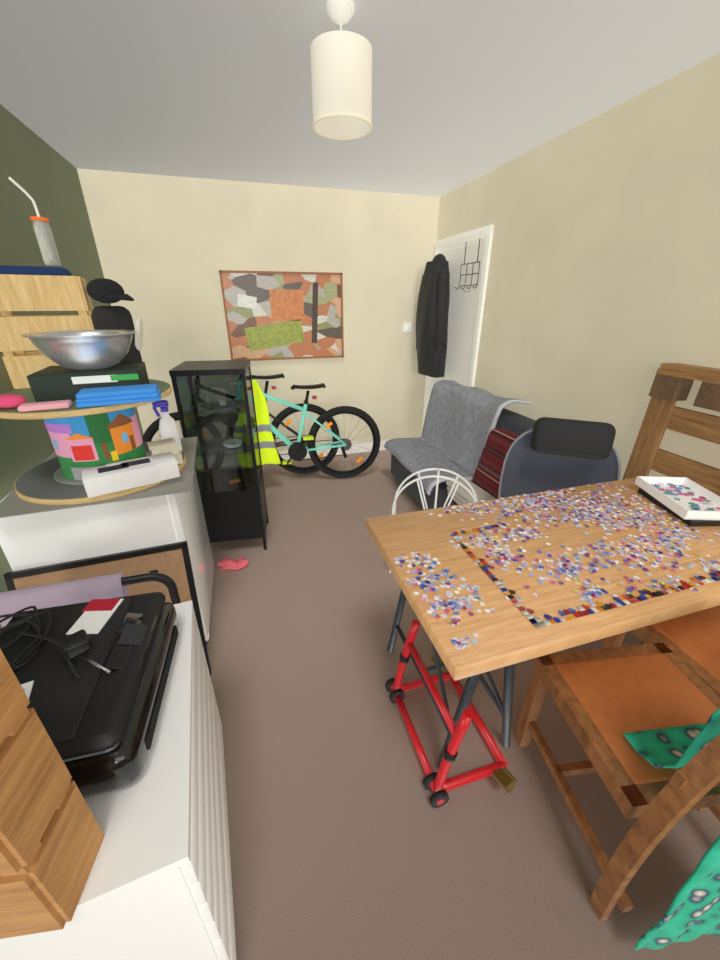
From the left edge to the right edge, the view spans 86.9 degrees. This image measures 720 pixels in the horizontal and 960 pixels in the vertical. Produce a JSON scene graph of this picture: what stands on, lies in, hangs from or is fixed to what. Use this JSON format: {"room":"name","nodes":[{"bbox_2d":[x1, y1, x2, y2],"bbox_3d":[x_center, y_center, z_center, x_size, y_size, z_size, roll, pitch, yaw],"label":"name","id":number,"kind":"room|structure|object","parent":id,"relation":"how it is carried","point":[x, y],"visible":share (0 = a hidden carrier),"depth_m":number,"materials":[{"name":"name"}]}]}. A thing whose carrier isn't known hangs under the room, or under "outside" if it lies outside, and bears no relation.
{"room":"dining room","nodes":[
{"label":"dining room","id":0,"kind":"room"},
{"bbox_2d":[0,104,142,631],"bbox_3d":[-1.380,-0.125,1.045,0.120,2.400,5.241,-7,26,-15],"label":"wall","id":1,"kind":"structure","parent":0,"point":[52,181],"depth_m":1.96,"materials":[{"name":"green paint"}]},
{"bbox_2d":[121,572,180,604],"bbox_3d":[-0.907,0.663,1.326,0.608,0.734,0.027,-7,26,-15],"label":"handle","id":2,"kind":"object","parent":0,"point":[164,579],"visible":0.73,"depth_m":1.24,"materials":[{"name":"black plastic"}]},
{"bbox_2d":[0,572,129,626],"bbox_3d":[-0.922,0.482,1.236,0.351,0.361,0.132,-7,26,-15],"label":"towel","id":3,"kind":"object","parent":2,"relation":"on","point":[109,586],"visible":0.21,"depth_m":1.16,"materials":[{"name":"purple fabric"}]},
{"bbox_2d":[77,168,439,458],"bbox_3d":[-0.669,-1.344,3.655,2.878,2.400,0.120,-7,26,-15],"label":"wall","id":4,"kind":"structure","parent":0,"point":[165,240],"depth_m":3.35,"materials":[{"name":"beige paint"}]},
{"bbox_2d":[219,270,343,360],"bbox_3d":[-0.676,-1.497,3.497,1.070,0.740,0.020,-7,26,-15],"label":"framed picture","id":5,"kind":"object","parent":4,"relation":"attached to","point":[270,315],"visible":0.94,"depth_m":3.48,"materials":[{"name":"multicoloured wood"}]},
{"bbox_2d":[195,437,419,469],"bbox_3d":[-0.649,-0.279,4.080,2.878,0.110,0.018,-7,26,-15],"label":"baseboard","id":6,"kind":"structure","parent":4,"relation":"attached to","point":[368,445],"depth_m":4.11,"materials":[{"name":"white"}]},
{"bbox_2d":[403,323,411,331],"bbox_3d":[0.483,-1.549,3.856,0.086,0.086,0.019,-7,26,-15],"label":"light switch","id":7,"kind":"object","parent":4,"relation":"attached to","point":[407,326],"visible":1,"depth_m":3.85,"materials":[{"name":"white plastic"}]},
{"bbox_2d":[0,0,719,196],"bbox_3d":[0.058,-1.438,0.902,3.118,0.100,5.241,-7,26,-15],"label":"ceiling","id":8,"kind":"structure","parent":0,"point":[206,89],"depth_m":1.63,"materials":[{"name":"white paint"}]},
{"bbox_2d":[310,0,371,139],"bbox_3d":[-0.062,-1.396,1.296,0.214,0.308,0.214,-7,26,-15],"label":"pendant lamp","id":9,"kind":"object","parent":8,"relation":"hanging from","point":[341,60],"visible":1,"depth_m":1.24,"materials":[{"name":"white"}]},
{"bbox_2d":[198,450,719,959],"bbox_3d":[0.058,0.827,1.960,3.118,0.100,5.241,-7,26,-15],"label":"floor","id":10,"kind":"structure","parent":0,"point":[340,849],"depth_m":1.31,"materials":[{"name":"carpet"}]},
{"bbox_2d":[0,437,213,644],"bbox_3d":[-1.090,0.338,1.874,0.696,0.860,0.734,-7,26,-15],"label":"base cabinet","id":11,"kind":"object","parent":10,"relation":"on","point":[32,535],"visible":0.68,"depth_m":1.49,"materials":[{"name":"white paint"}]},
{"bbox_2d":[0,379,185,504],"bbox_3d":[-1.104,-0.197,1.596,0.630,0.342,0.630,-7,26,-15],"label":"tiered stand","id":12,"kind":"object","parent":11,"relation":"on","point":[85,437],"visible":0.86,"depth_m":1.47,"materials":[{"name":"multicoloured paint"}]},
{"bbox_2d":[0,394,71,411],"bbox_3d":[-1.107,-0.261,1.270,0.250,0.044,0.106,-1,25,-1],"label":"cloths","id":13,"kind":"object","parent":12,"relation":"on","point":[6,400],"visible":1,"depth_m":1.26,"materials":[{"name":"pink fabric"}]},
{"bbox_2d":[0,265,94,388],"bbox_3d":[-1.323,-0.649,1.619,0.336,0.453,0.196,-12,28,-24],"label":"wooden crate","id":14,"kind":"object","parent":12,"relation":"on","point":[22,288],"visible":0.61,"depth_m":1.52,"materials":[{"name":"brown wood"}]},
{"bbox_2d":[8,177,60,265],"bbox_3d":[-1.259,-0.999,1.482,0.083,0.283,0.058,-7,26,-15],"label":"squeeze bottle","id":15,"kind":"object","parent":14,"relation":"on","point":[43,233],"visible":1,"depth_m":1.49,"materials":[{"name":"white"}]},
{"bbox_2d":[27,362,148,401],"bbox_3d":[-1.035,-0.389,1.486,0.340,0.095,0.255,-9,27,-19],"label":"cardboard box","id":16,"kind":"object","parent":12,"relation":"on","point":[51,383],"visible":0.82,"depth_m":1.38,"materials":[{"name":"black cardboard"}]},
{"bbox_2d":[21,329,136,369],"bbox_3d":[-1.030,-0.490,1.437,0.356,0.126,0.356,-7,26,-15],"label":"mixing bowl","id":17,"kind":"object","parent":16,"relation":"on","point":[103,348],"visible":1,"depth_m":1.35,"materials":[{"name":"silver metal"}]},
{"bbox_2d":[86,278,142,362],"bbox_3d":[-1.050,-0.655,1.674,0.201,0.416,0.138,7,26,14],"label":"baseball cap","id":18,"kind":"object","parent":12,"relation":"on","point":[103,290],"visible":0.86,"depth_m":1.62,"materials":[{"name":"black fabric"}]},
{"bbox_2d":[76,383,160,407],"bbox_3d":[-0.860,-0.305,1.364,0.260,0.047,0.113,-11,27,-22],"label":"folded cloth","id":19,"kind":"object","parent":12,"relation":"on","point":[114,395],"visible":1,"depth_m":1.33,"materials":[{"name":"blue fabric"}]},
{"bbox_2d":[81,452,179,497],"bbox_3d":[-0.893,-0.029,1.496,0.319,0.072,0.139,-17,30,-32],"label":"glove box","id":20,"kind":"object","parent":12,"relation":"on","point":[108,478],"visible":1,"depth_m":1.45,"materials":[{"name":"white"}]},
{"bbox_2d":[147,438,182,463],"bbox_3d":[-0.853,-0.120,1.665,0.118,0.095,0.092,-14,29,-28],"label":"carton","id":21,"kind":"object","parent":12,"relation":"on","point":[165,445],"visible":0.75,"depth_m":1.64,"materials":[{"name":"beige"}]},
{"bbox_2d":[152,400,181,451],"bbox_3d":[-0.891,-0.247,1.758,0.087,0.245,0.064,-7,26,-15],"label":"spray bottle","id":22,"kind":"object","parent":12,"relation":"on","point":[168,428],"visible":0.82,"depth_m":1.73,"materials":[{"name":"white plastic"}]},
{"bbox_2d":[3,541,210,674],"bbox_3d":[-0.992,0.613,1.564,0.620,0.628,0.165,-9,26,-18],"label":"picture frame","id":23,"kind":"object","parent":10,"relation":"on","point":[172,560],"visible":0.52,"depth_m":1.54,"materials":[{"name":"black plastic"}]},
{"bbox_2d":[0,600,235,959],"bbox_3d":[-0.626,0.850,0.966,0.485,0.700,0.640,-9,27,-19],"label":"drawer unit","id":24,"kind":"object","parent":10,"relation":"on","point":[158,886],"visible":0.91,"depth_m":0.70,"materials":[{"name":"white paint"}]},
{"bbox_2d":[0,649,103,938],"bbox_3d":[-0.558,0.409,0.487,0.254,0.500,0.114,-3,25,-6],"label":"wooden crate","id":25,"kind":"object","parent":24,"relation":"on","point":[51,840],"visible":1,"depth_m":0.51,"materials":[{"name":"brown wood"}]},
{"bbox_2d":[0,592,178,797],"bbox_3d":[-0.633,0.429,0.817,0.390,0.186,0.435,-7,26,-15],"label":"printer","id":26,"kind":"object","parent":24,"relation":"on","point":[94,673],"visible":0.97,"depth_m":0.78,"materials":[{"name":"black plastic"}]},
{"bbox_2d":[169,360,268,549],"bbox_3d":[-0.858,-0.128,2.468,0.391,1.200,0.387,-4,25,-9],"label":"display cabinet","id":27,"kind":"object","parent":10,"relation":"on","point":[234,505],"visible":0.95,"depth_m":2.43,"materials":[{"name":"black metal"}]},
{"bbox_2d":[217,556,247,570],"bbox_3d":[-0.811,0.524,2.419,0.192,0.036,0.131,-7,26,-15],"label":"cloth","id":28,"kind":"object","parent":10,"relation":"on","point":[226,563],"visible":1,"depth_m":2.41,"materials":[{"name":"red"}]},
{"bbox_2d":[142,373,339,485],"bbox_3d":[-1.060,-0.533,3.506,1.734,1.056,0.559,-7,26,-15],"label":"bicycle","id":29,"kind":"object","parent":10,"relation":"on","point":[189,416],"visible":0.53,"depth_m":3.47,"materials":[{"name":"black rubber"}]},
{"bbox_2d":[187,372,380,481],"bbox_3d":[-0.660,-0.496,3.427,1.721,1.056,0.550,-3,25,-7],"label":"bicycle","id":30,"kind":"object","parent":10,"relation":"on","point":[297,451],"visible":0.69,"depth_m":3.41,"materials":[{"name":"black rubber"}]},
{"bbox_2d":[233,379,280,467],"bbox_3d":[-0.861,-0.455,3.084,0.366,0.729,0.116,-7,26,-15],"label":"vest","id":31,"kind":"object","parent":30,"relation":"hanging from","point":[269,455],"visible":0.77,"depth_m":3.11,"materials":[{"name":"yellow fabric"}]},
{"bbox_2d":[389,468,477,572],"bbox_3d":[0.429,0.267,2.222,0.482,0.690,0.112,5,25,10],"label":"chair","id":32,"kind":"object","parent":10,"relation":"on","point":[437,476],"visible":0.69,"depth_m":2.11,"materials":[{"name":"white metal"}]},
{"bbox_2d":[385,619,516,807],"bbox_3d":[0.324,0.804,1.414,0.317,0.404,0.542,-7,26,-15],"label":"stand","id":33,"kind":"object","parent":10,"relation":"on","point":[437,782],"visible":0.96,"depth_m":1.34,"materials":[{"name":"red metal"}]},
{"bbox_2d":[391,408,535,508],"bbox_3d":[0.800,-0.152,2.959,0.650,0.829,1.430,-7,26,-15],"label":"sofa","id":34,"kind":"object","parent":10,"relation":"on","point":[514,422],"visible":0.09,"depth_m":2.73,"materials":[{"name":"grey fabric"}]},
{"bbox_2d":[384,380,530,494],"bbox_3d":[0.669,-0.418,3.045,0.711,0.643,1.032,-7,26,-15],"label":"throw blanket","id":35,"kind":"object","parent":34,"relation":"on","point":[459,420],"visible":0.86,"depth_m":3.03,"materials":[{"name":"grey fabric"}]},
{"bbox_2d":[446,478,495,504],"bbox_3d":[0.714,0.107,2.467,0.178,0.106,0.364,-7,26,-15],"label":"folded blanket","id":36,"kind":"object","parent":34,"relation":"on","point":[462,496],"visible":0.43,"depth_m":2.43,"materials":[{"name":"beige fabric"}]},
{"bbox_2d":[472,428,518,498],"bbox_3d":[0.907,-0.086,2.426,0.223,0.434,0.360,-7,26,-15],"label":"cushion","id":37,"kind":"object","parent":34,"relation":"on","point":[487,474],"visible":0.42,"depth_m":2.40,"materials":[{"name":"red fabric"}]},
{"bbox_2d":[366,477,719,767],"bbox_3d":[0.765,0.542,1.496,1.375,0.790,0.736,-7,26,-15],"label":"trestle table","id":38,"kind":"object","parent":10,"relation":"on","point":[507,637],"visible":0.73,"depth_m":1.15,"materials":[{"name":"brown wood"}]},
{"bbox_2d":[394,481,719,649],"bbox_3d":[0.768,0.189,1.310,1.360,0.001,0.642,-7,26,-15],"label":"puzzle","id":39,"kind":"object","parent":38,"relation":"on","point":[629,598],"visible":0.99,"depth_m":1.18},
{"bbox_2d":[635,476,719,525],"bbox_3d":[1.273,0.076,1.488,0.209,0.056,0.314,1,25,2],"label":"tray","id":40,"kind":"object","parent":38,"relation":"on","point":[683,498],"visible":1,"depth_m":1.49,"materials":[{"name":"white cardboard"}]},
{"bbox_2d":[497,417,620,498],"bbox_3d":[1.007,0.189,2.014,0.551,1.008,0.392,9,27,19],"label":"chair","id":41,"kind":"object","parent":10,"relation":"on","point":[556,453],"visible":0.42,"depth_m":1.95,"materials":[{"name":"grey fabric"}]},
{"bbox_2d":[514,642,719,920],"bbox_3d":[0.859,0.691,1.083,0.495,0.892,0.512,-3,25,-6],"label":"wooden chair","id":42,"kind":"object","parent":10,"relation":"on","point":[603,695],"visible":0.97,"depth_m":1.09,"materials":[{"name":"brown wood"}]},
{"bbox_2d":[624,708,719,950],"bbox_3d":[0.834,0.712,0.900,0.332,0.867,0.280,-3,25,-6],"label":"scarf","id":43,"kind":"object","parent":42,"relation":"on","point":[694,911],"visible":0.84,"depth_m":0.90,"materials":[{"name":"green fabric"}]},
{"bbox_2d":[601,605,719,811],"bbox_3d":[1.301,0.578,1.324,0.495,0.892,0.512,-5,26,-11],"label":"wooden chair","id":44,"kind":"object","parent":10,"relation":"on","point":[694,638],"visible":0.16,"depth_m":1.35,"materials":[{"name":"brown wood"}]},
{"bbox_2d":[622,363,719,496],"bbox_3d":[1.444,0.159,1.755,0.135,1.285,0.500,-7,26,-15],"label":"wooden chair","id":45,"kind":"object","parent":10,"relation":"on","point":[673,382],"visible":0.44,"depth_m":1.66,"materials":[{"name":"brown wood"}]},
{"bbox_2d":[428,52,719,479],"bbox_3d":[1.495,-0.485,1.816,0.120,2.400,5.241,-7,26,-15],"label":"wall","id":46,"kind":"structure","parent":0,"point":[604,269],"depth_m":2.00,"materials":[{"name":"beige paint"}]},
{"bbox_2d":[421,225,493,435],"bbox_3d":[0.896,-1.148,3.647,0.167,2.050,0.920,-7,26,-15],"label":"door","id":47,"kind":"structure","parent":46,"relation":"in","point":[465,314],"depth_m":3.32,"materials":[{"name":"white wood"}]},
{"bbox_2d":[454,238,479,291],"bbox_3d":[0.897,-1.758,3.121,0.088,0.390,0.294,-7,26,-15],"label":"hook rack","id":48,"kind":"object","parent":47,"relation":"attached to","point":[466,274],"visible":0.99,"depth_m":3.14,"materials":[{"name":"grey metal"}]},
{"bbox_2d":[416,254,449,377],"bbox_3d":[0.695,-1.543,3.607,0.241,1.041,0.513,-7,26,-15],"label":"coat","id":49,"kind":"object","parent":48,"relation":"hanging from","point":[434,292],"visible":1,"depth_m":3.48,"materials":[{"name":"black fabric"}]}
]}

